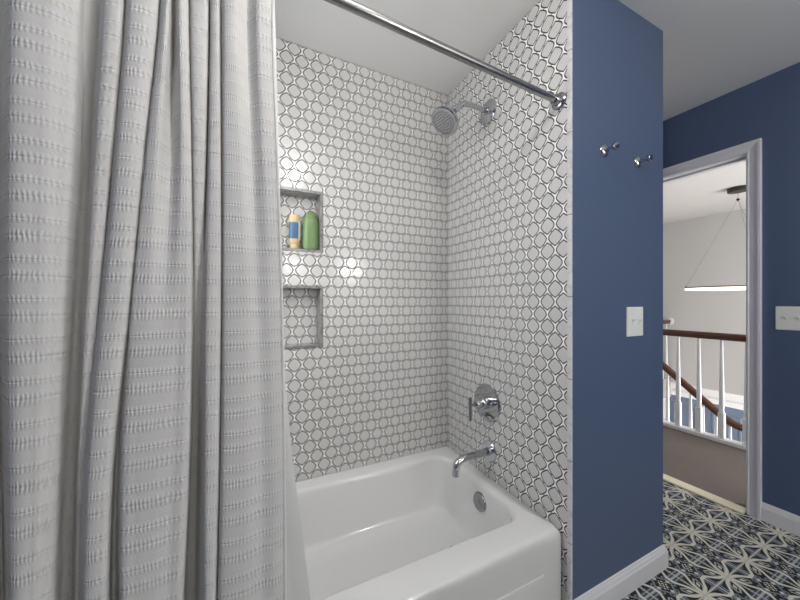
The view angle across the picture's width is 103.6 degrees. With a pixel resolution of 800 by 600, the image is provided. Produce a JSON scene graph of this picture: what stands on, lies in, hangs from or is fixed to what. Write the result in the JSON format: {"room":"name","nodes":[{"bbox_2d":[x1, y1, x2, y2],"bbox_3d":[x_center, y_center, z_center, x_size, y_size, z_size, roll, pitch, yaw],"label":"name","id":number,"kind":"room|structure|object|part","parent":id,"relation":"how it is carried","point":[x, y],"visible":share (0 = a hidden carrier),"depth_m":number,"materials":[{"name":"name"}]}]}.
{"room":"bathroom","nodes":[
{"label":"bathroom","id":0,"kind":"room"},
{"bbox_2d":[276,37,447,481],"bbox_3d":[-0.422,-0.009,1.595,1.532,2.440,0.090,0,0,-26],"label":"wall","id":1,"kind":"structure","parent":0,"point":[375,390],"depth_m":1.65,"materials":[{"name":"tile"}]},
{"bbox_2d":[280,186,322,252],"bbox_3d":[-0.537,-0.387,1.537,0.302,0.301,0.094,0,0,-26],"label":"trim","id":2,"kind":"structure","parent":1,"relation":"attached to","point":[287,191],"depth_m":1.56,"materials":[{"name":"grey stone"}]},
{"bbox_2d":[289,214,299,248],"bbox_3d":[-0.517,-0.334,1.545,0.055,0.170,0.039,0,0,-26],"label":"tube","id":3,"kind":"object","parent":2,"relation":"on","point":[294,220],"visible":0.88,"depth_m":1.53,"materials":[{"name":"beige plastic"}]},
{"bbox_2d":[303,211,318,249],"bbox_3d":[-0.446,-0.349,1.578,0.083,0.199,0.052,0,0,-26],"label":"shampoo bottle","id":4,"kind":"object","parent":2,"relation":"on","point":[310,223],"visible":0.85,"depth_m":1.56,"materials":[{"name":"green plastic"}]},
{"bbox_2d":[283,285,322,348],"bbox_3d":[-0.537,0.079,1.537,0.302,0.303,0.094,0,0,-26],"label":"trim","id":5,"kind":"structure","parent":1,"relation":"attached to","point":[319,343],"depth_m":1.56,"materials":[{"name":"grey stone"}]},
{"bbox_2d":[448,0,566,599],"bbox_3d":[0.457,-0.009,1.532,0.001,2.440,0.785,0,0,-26],"label":"wall","id":6,"kind":"structure","parent":0,"point":[507,175],"depth_m":1.40,"materials":[{"name":"tile"}]},
{"bbox_2d":[324,0,566,109],"bbox_3d":[-0.064,-0.763,0.849,1.536,0.060,0.061,0,0,-28],"label":"shower curtain rod","id":7,"kind":"object","parent":6,"relation":"attached to","point":[557,101],"visible":1,"depth_m":0.95,"materials":[{"name":"silver metal"}]},
{"bbox_2d":[0,0,286,599],"bbox_3d":[-0.494,0.182,0.593,0.518,1.932,0.206,0,0,-26],"label":"shower curtain","id":8,"kind":"object","parent":7,"relation":"hanging from","point":[143,444],"visible":1,"depth_m":0.58,"materials":[{"name":"white fabric"}]},
{"bbox_2d":[82,0,309,599],"bbox_3d":[-0.475,0.170,0.782,0.550,1.818,0.218,0,0,-26],"label":"curtain liner","id":9,"kind":"object","parent":7,"relation":"hanging from","point":[297,577],"visible":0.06,"depth_m":0.79,"materials":[{"name":"white fabric"}]},
{"bbox_2d":[431,98,496,135],"bbox_3d":[0.300,-0.887,1.492,0.319,0.217,0.134,0,0,-26],"label":"shower","id":10,"kind":"object","parent":6,"relation":"attached to","point":[444,118],"visible":1,"depth_m":1.47,"materials":[{"name":"silver metal"}]},
{"bbox_3d":[0.341,-0.917,1.517,0.207,0.075,0.025,0,0,-26],"label":"arm","id":11,"kind":"part","parent":10,"relation":"part of","materials":[{"name":"silver metal"}]},
{"bbox_2d":[452,440,496,477],"bbox_3d":[0.345,0.755,1.509,0.222,0.124,0.100,0,0,-26],"label":"tub spout","id":12,"kind":"object","parent":6,"relation":"attached to","point":[488,450],"visible":1,"depth_m":1.51,"materials":[{"name":"silver metal"}]},
{"bbox_3d":[0.341,0.772,1.508,0.214,0.090,0.034,0,0,-26],"label":"spout","id":13,"kind":"part","parent":12,"relation":"part of","materials":[{"name":"silver metal"}]},
{"bbox_2d":[469,383,500,421],"bbox_3d":[0.386,0.509,1.550,0.113,0.184,0.184,0,0,-26],"label":"shower valve","id":14,"kind":"object","parent":6,"relation":"attached to","point":[487,402],"visible":1,"depth_m":1.54,"materials":[{"name":"silver metal"}]},
{"bbox_3d":[0.354,0.527,1.535,0.043,0.112,0.015,0,0,-26],"label":"lever","id":15,"kind":"part","parent":14,"relation":"part of","materials":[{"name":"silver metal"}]},
{"bbox_3d":[0.424,0.573,1.555,0.024,0.022,0.057,0,0,-26],"label":"temperature handle","id":16,"kind":"part","parent":14,"relation":"part of","materials":[{"name":"silver metal"}]},
{"bbox_2d":[567,0,572,599],"bbox_3d":[0.632,-0.009,1.171,0.010,2.440,0.016,0,0,-26],"label":"trim","id":17,"kind":"structure","parent":6,"relation":"attached to","point":[569,2],"depth_m":1.17,"materials":[{"name":"grey stone"}]},
{"bbox_2d":[275,0,799,223],"bbox_3d":[1.824,-1.269,2.623,6.672,0.080,6.400,0,0,-26],"label":"ceiling","id":18,"kind":"structure","parent":0,"point":[712,49],"depth_m":1.49,"materials":[{"name":"white paint"}]},
{"bbox_2d":[684,285,745,290],"label":"pendant","id":19,"kind":"object","parent":18,"relation":"hanging from","point":[731,287],"depth_m":3.40,"materials":[{"name":"white metal"}]},
{"bbox_2d":[685,286,745,290],"bbox_3d":[3.676,-0.131,3.424,0.864,0.018,0.864,0,0,-26],"label":"diffuser","id":20,"kind":"object","parent":19,"relation":"attached to","point":[702,288],"depth_m":3.45,"materials":[{"name":"beige"}]},
{"bbox_2d":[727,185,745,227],"label":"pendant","id":21,"kind":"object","parent":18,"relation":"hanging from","point":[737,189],"depth_m":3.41,"materials":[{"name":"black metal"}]},
{"bbox_2d":[573,0,662,599],"bbox_3d":[0.725,-0.009,1.707,0.622,2.440,0.900,0,0,-26],"label":"wall","id":22,"kind":"structure","parent":0,"point":[618,52],"depth_m":1.27,"materials":[{"name":"blue paint"}]},
{"bbox_2d":[600,142,618,156],"bbox_3d":[0.818,-0.592,1.223,0.050,0.050,0.054,0,0,-26],"label":"robe hook","id":23,"kind":"object","parent":22,"relation":"attached to","point":[604,149],"visible":1,"depth_m":1.23,"materials":[{"name":"silver metal"}]},
{"bbox_3d":[0.809,-0.592,1.241,0.050,0.050,0.014,0,0,-26],"label":"plate","id":24,"kind":"part","parent":23,"relation":"part of","materials":[{"name":"silver metal"}]},
{"bbox_3d":[0.825,-0.592,1.207,0.030,0.030,0.020,0,0,-26],"label":"knob","id":25,"kind":"part","parent":23,"relation":"part of","materials":[{"name":"silver metal"}]},
{"bbox_2d":[574,544,667,599],"bbox_3d":[0.930,1.161,1.299,0.634,0.099,0.014,0,0,-26],"label":"baseboard","id":26,"kind":"structure","parent":22,"relation":"attached to","point":[621,584],"depth_m":1.31,"materials":[{"name":"white paint"}]},
{"bbox_2d":[626,307,642,336],"bbox_3d":[0.998,0.089,1.328,0.116,0.124,0.019,0,0,-26],"label":"light switch","id":27,"kind":"object","parent":22,"relation":"attached to","point":[634,315],"visible":1,"depth_m":1.33,"materials":[{"name":"white plastic"}]},
{"bbox_2d":[634,154,652,167],"bbox_3d":[1.028,-0.591,1.323,0.050,0.050,0.054,0,0,-26],"label":"robe hook","id":28,"kind":"object","parent":22,"relation":"attached to","point":[638,161],"visible":1,"depth_m":1.33,"materials":[{"name":"silver metal"}]},
{"bbox_3d":[1.019,-0.591,1.341,0.050,0.050,0.014,0,0,-26],"label":"plate","id":29,"kind":"part","parent":28,"relation":"part of","materials":[{"name":"silver metal"}]},
{"bbox_3d":[1.035,-0.591,1.308,0.030,0.030,0.020,0,0,-26],"label":"knob","id":30,"kind":"part","parent":28,"relation":"part of","materials":[{"name":"silver metal"}]},
{"bbox_2d":[663,389,743,441],"bbox_3d":[5.976,2.921,6.170,0.035,2.080,1.440,0,0,-26],"label":"wall","id":31,"kind":"structure","parent":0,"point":[735,411],"depth_m":6.12,"materials":[{"name":"blue paint"}]},
{"bbox_3d":[5.830,2.491,6.446,0.010,0.700,0.396,0,0,-26],"label":"panel moulding","id":32,"kind":"part","parent":31,"relation":"part of","materials":[{"name":"blue paint"}]},
{"bbox_3d":[6.101,2.491,5.884,0.010,0.700,0.396,0,0,-26],"label":"panel moulding","id":33,"kind":"part","parent":31,"relation":"part of","materials":[{"name":"blue paint"}]},
{"bbox_2d":[663,209,745,395],"bbox_3d":[4.734,0.026,4.131,0.120,2.510,6.200,0,0,-26],"label":"wall","id":34,"kind":"structure","parent":0,"point":[686,243],"depth_m":4.56,"materials":[{"name":"grey paint"}]},
{"bbox_2d":[671,382,743,403],"bbox_3d":[6.599,2.636,5.027,0.100,2.650,6.200,0,0,-26],"label":"trim","id":35,"kind":"structure","parent":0,"point":[729,397],"depth_m":6.03,"materials":[{"name":"white paint"}]},
{"bbox_2d":[621,376,799,599],"bbox_3d":[1.793,1.359,2.664,6.452,0.304,6.300,0,0,-26],"label":"floor","id":36,"kind":"structure","parent":0,"point":[716,551],"depth_m":1.60,"materials":[{"name":"tile"}]},
{"bbox_2d":[296,447,560,599],"bbox_3d":[-0.235,1.039,1.206,1.525,0.344,0.766,0,0,-26],"label":"bathtub","id":37,"kind":"object","parent":36,"relation":"on","point":[402,528],"visible":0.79,"depth_m":1.43,"materials":[{"name":"white ceramic"}]},
{"bbox_3d":[0.379,0.949,1.488,0.032,0.083,0.082,0,0,-26],"label":"overflow plate","id":38,"kind":"part","parent":37,"relation":"part of","materials":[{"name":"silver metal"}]},
{"bbox_3d":[-0.067,1.097,0.867,1.320,0.188,0.009,0,0,-26],"label":"apron panel","id":39,"kind":"part","parent":37,"relation":"part of","materials":[{"name":"white ceramic"}]},
{"bbox_2d":[663,318,673,377],"bbox_3d":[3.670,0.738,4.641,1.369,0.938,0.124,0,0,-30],"label":"newel post","id":40,"kind":"object","parent":36,"relation":"on","point":[668,321],"visible":0.2,"depth_m":4.93,"materials":[{"name":"white wood"}]},
{"bbox_3d":[3.653,0.331,4.649,1.346,0.060,0.060,0,0,-29],"label":"handrail","id":41,"kind":"part","parent":40,"relation":"part of","materials":[{"name":"brown wood"}]},
{"bbox_2d":[663,329,745,449],"bbox_3d":[3.005,0.741,2.164,0.090,0.931,3.950,0,0,-26],"label":"balustrade","id":42,"kind":"object","parent":36,"relation":"on","point":[698,431],"visible":0.36,"depth_m":2.80,"materials":[{"name":"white wood"}]},
{"bbox_3d":[3.005,0.307,2.164,0.060,0.062,3.950,0,0,-26],"label":"handrail","id":43,"kind":"part","parent":42,"relation":"part of","materials":[{"name":"brown wood"}]},
{"bbox_3d":[3.005,1.191,2.164,0.090,0.032,3.950,0,0,-26],"label":"rail","id":44,"kind":"part","parent":42,"relation":"part of","materials":[{"name":"white paint"}]},
{"bbox_2d":[663,474,745,514],"bbox_3d":[1.800,1.205,2.151,0.080,0.012,0.791,0,0,-26],"label":"trim","id":45,"kind":"structure","parent":36,"relation":"on","point":[730,505],"depth_m":1.95,"materials":[{"name":"beige wood"}]},
{"bbox_2d":[663,62,799,515],"bbox_3d":[2.283,-0.009,1.291,0.117,2.440,3.400,0,0,-26],"label":"wall","id":46,"kind":"structure","parent":0,"point":[767,108],"depth_m":1.70,"materials":[{"name":"blue paint"}]},
{"bbox_2d":[663,138,761,520],"bbox_3d":[1.849,0.157,2.174,0.143,2.107,0.915,0,0,-26],"label":"door frame","id":47,"kind":"structure","parent":46,"relation":"attached to","point":[750,152],"depth_m":1.76,"materials":[{"name":"white paint"}]},
{"bbox_2d":[761,502,799,536],"bbox_3d":[2.478,1.161,0.735,0.014,0.099,2.229,0,0,-26],"label":"baseboard","id":48,"kind":"structure","parent":46,"relation":"attached to","point":[782,519],"depth_m":1.67,"materials":[{"name":"white paint"}]},
{"bbox_2d":[776,306,799,330],"bbox_3d":[2.040,0.093,1.639,0.019,0.124,0.116,0,0,-26],"label":"light switch","id":49,"kind":"object","parent":46,"relation":"attached to","point":[787,317],"visible":1,"depth_m":1.65,"materials":[{"name":"white plastic"}]},
{"bbox_3d":[3.092,1.906,3.149,0.910,1.010,2.250,0,0,-26],"label":"floor","id":50,"kind":"structure","parent":0,"visible":0},
{"bbox_2d":[663,362,741,438],"bbox_3d":[3.344,1.221,3.606,0.110,2.020,1.655,0,0,-26],"label":"balustrade","id":51,"kind":"object","parent":50,"relation":"on","point":[705,402],"visible":0.17,"depth_m":3.58,"materials":[{"name":"brown wood"}]}
]}

